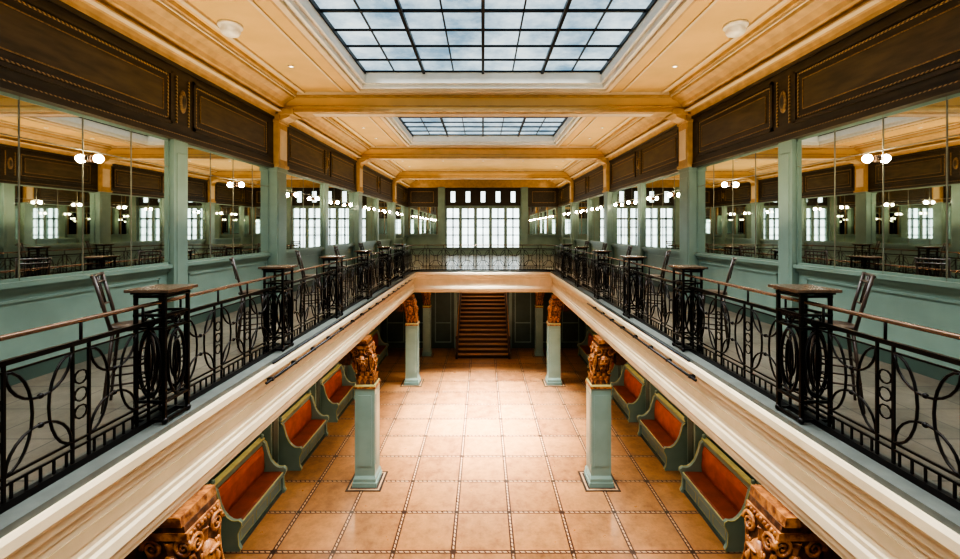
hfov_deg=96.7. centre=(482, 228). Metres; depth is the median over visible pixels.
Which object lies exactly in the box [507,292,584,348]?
wall
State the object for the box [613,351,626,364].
bracket
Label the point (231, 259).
bar stool
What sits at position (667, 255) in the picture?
bar stool
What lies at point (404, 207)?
wall mirror
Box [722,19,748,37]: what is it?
ceiling lamp
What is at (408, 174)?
ceiling beam
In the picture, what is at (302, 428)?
upholstered bench
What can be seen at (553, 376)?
column
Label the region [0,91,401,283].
mirrors
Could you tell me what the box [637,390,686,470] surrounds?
upholstered bench
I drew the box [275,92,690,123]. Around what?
ceiling beam
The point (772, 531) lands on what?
column
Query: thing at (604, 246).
bar stool
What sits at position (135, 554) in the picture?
bracket
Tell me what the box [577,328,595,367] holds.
upholstered bench
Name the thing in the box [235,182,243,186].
wall sconce
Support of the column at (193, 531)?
on the floor at (482, 459)
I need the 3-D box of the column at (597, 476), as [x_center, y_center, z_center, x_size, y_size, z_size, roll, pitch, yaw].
[2.840,4.435,10.500,0.840,3.530,0.840,0,0,0]
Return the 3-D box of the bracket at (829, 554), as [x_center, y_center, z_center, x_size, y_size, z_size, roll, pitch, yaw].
[4.285,2.790,4.200,2.130,1.020,0.412,0,0,0]
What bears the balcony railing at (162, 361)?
on the floor at (923, 442)
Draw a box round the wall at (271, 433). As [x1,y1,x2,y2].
[205,323,380,484]
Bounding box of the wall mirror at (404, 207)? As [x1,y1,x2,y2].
[404,207,405,237]
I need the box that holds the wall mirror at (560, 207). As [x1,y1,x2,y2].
[560,207,561,237]
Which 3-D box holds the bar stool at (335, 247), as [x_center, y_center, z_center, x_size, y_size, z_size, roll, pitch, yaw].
[-3.622,1.104,11.144,0.522,1.335,0.404,0,0,-32]
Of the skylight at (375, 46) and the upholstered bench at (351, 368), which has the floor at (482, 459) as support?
the upholstered bench at (351, 368)
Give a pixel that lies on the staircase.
(482, 320)
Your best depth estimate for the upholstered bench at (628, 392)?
14.43 m
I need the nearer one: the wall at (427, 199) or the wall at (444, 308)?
the wall at (444, 308)
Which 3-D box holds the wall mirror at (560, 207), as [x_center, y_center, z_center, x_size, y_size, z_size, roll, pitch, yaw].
[5.327,-0.460,28.985,0.037,2.120,1.230,0,0,0]
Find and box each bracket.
[124,545,147,558]
[339,351,352,364]
[395,303,403,311]
[562,303,570,311]
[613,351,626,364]
[819,545,841,558]
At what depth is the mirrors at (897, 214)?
6.31 m
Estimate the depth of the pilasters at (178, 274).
10.59 m
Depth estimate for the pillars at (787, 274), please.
10.59 m
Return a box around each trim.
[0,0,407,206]
[0,272,959,558]
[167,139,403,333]
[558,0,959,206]
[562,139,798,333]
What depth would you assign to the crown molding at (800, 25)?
7.75 m
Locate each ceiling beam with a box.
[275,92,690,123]
[358,146,607,164]
[393,170,572,182]
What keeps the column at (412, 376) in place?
on the floor at (482, 459)
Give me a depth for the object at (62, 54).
6.52 m
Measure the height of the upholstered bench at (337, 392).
1.372 m
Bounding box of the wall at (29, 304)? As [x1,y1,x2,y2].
[0,238,406,484]
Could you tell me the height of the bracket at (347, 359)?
1.020 m
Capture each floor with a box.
[0,255,959,538]
[223,348,742,558]
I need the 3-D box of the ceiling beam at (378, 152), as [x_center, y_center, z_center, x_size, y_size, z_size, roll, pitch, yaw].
[0.000,-3.025,17.820,10.600,0.769,0.600,0,0,0]
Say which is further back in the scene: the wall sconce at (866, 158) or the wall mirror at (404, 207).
the wall mirror at (404, 207)
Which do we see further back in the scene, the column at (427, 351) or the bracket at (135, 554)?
the column at (427, 351)
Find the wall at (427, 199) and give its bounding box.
[406,180,559,254]
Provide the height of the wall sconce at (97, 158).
0.112 m
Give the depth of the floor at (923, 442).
4.41 m
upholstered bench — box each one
[209,434,287,551]
[279,390,328,470]
[320,363,355,421]
[348,363,356,382]
[370,328,388,367]
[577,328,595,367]
[609,363,617,382]
[610,363,645,421]
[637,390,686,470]
[678,434,756,551]
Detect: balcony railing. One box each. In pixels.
[0,244,426,513]
[426,245,539,270]
[539,244,959,510]
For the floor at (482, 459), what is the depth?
10.20 m
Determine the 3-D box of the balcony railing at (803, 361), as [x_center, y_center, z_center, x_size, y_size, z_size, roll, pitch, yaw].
[3.006,1.151,9.467,0.735,1.217,17.343,0,0,-2]
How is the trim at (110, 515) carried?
attached to the floor at (923, 442)
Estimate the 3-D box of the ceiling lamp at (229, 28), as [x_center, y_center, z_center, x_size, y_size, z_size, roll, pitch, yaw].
[-4.200,-3.305,7.100,0.380,0.190,0.380,0,0,0]
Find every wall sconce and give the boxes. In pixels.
[87,155,103,162]
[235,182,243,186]
[722,182,730,186]
[862,155,878,162]
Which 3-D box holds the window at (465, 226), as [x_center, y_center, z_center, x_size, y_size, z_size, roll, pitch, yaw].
[0.000,-0.010,29.630,5.420,3.220,0.180,0,0,0]
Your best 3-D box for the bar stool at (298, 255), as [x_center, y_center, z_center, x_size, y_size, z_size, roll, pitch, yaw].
[-3.622,1.104,8.874,0.522,1.335,0.404,0,0,-32]
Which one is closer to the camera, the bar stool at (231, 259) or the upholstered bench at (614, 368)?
the bar stool at (231, 259)
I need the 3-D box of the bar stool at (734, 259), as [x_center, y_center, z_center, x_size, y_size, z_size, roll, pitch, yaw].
[3.622,1.104,6.604,0.522,1.335,0.404,0,0,32]
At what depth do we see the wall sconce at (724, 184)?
9.15 m
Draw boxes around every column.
[138,485,224,558]
[345,335,387,491]
[400,294,423,386]
[420,292,433,356]
[532,292,545,356]
[542,294,565,386]
[578,335,620,491]
[741,485,827,558]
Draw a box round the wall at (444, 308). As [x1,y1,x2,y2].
[381,292,458,348]
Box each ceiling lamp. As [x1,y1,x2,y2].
[217,19,243,37]
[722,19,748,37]
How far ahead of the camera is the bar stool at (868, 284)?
4.30 m
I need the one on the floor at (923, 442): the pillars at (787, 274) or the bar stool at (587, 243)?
the bar stool at (587, 243)
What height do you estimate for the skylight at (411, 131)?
0.465 m
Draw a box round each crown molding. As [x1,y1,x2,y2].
[70,0,418,186]
[547,0,895,186]
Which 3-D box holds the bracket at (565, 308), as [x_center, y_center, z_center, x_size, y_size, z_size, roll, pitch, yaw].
[4.285,2.790,17.200,2.130,1.020,0.412,0,0,0]
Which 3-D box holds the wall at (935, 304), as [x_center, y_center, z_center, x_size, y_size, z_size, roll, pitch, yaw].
[5.425,1.250,13.150,0.350,9.900,32.900,0,0,0]
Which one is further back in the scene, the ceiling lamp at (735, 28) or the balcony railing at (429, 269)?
the balcony railing at (429, 269)
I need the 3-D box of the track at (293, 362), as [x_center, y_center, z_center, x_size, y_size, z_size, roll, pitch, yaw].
[-2.767,1.873,10.950,0.093,0.193,11.100,0,0,0]
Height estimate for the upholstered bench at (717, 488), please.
1.372 m
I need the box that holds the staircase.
[455,292,510,358]
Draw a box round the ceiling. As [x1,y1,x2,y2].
[174,0,791,179]
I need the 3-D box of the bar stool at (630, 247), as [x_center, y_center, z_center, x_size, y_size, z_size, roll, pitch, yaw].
[3.622,1.104,11.145,0.522,1.335,0.404,0,0,32]
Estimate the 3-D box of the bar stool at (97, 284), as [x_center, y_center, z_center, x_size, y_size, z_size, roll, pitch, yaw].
[-3.622,1.104,4.334,0.522,1.335,0.404,0,0,-32]
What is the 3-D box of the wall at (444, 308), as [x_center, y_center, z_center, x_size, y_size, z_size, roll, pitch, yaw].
[-3.345,4.235,24.670,4.010,3.930,5.060,0,0,0]
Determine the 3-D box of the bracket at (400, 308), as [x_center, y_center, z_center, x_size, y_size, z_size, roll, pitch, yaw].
[-4.285,2.790,17.200,2.130,1.020,0.412,0,0,0]
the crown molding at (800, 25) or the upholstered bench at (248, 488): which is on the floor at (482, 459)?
the upholstered bench at (248, 488)
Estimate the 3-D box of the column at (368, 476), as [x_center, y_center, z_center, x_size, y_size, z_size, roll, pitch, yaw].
[-2.840,4.435,10.500,0.840,3.530,0.840,0,0,0]
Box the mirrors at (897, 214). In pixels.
[564,93,959,282]
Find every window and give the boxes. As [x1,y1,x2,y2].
[445,206,520,251]
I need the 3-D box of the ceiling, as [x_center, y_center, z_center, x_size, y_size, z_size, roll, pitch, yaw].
[0.000,-3.625,13.150,10.700,0.450,32.900,0,0,0]
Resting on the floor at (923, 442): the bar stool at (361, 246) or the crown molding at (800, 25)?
the bar stool at (361, 246)
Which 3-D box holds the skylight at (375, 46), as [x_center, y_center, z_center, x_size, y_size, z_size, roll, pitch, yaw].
[0.000,-3.572,7.375,6.940,0.465,6.350,0,0,0]
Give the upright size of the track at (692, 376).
0.193 m
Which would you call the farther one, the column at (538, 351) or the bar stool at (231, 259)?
the column at (538, 351)
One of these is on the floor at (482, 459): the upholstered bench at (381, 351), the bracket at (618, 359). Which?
the upholstered bench at (381, 351)
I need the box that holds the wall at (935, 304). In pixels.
[559,238,959,484]
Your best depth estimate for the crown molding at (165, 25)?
7.75 m
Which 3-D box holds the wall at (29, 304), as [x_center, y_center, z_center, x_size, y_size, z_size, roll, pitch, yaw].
[-5.425,1.250,13.150,0.350,9.900,32.900,0,0,0]
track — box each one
[265,276,412,384]
[587,299,696,381]
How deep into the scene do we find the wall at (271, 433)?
10.57 m
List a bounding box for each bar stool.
[90,272,158,413]
[229,257,267,347]
[295,250,322,316]
[333,246,354,294]
[358,243,375,285]
[573,241,589,276]
[589,243,607,285]
[611,246,632,294]
[643,250,670,316]
[698,257,736,347]
[807,272,875,413]
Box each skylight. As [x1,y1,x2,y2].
[248,0,717,92]
[368,117,597,146]

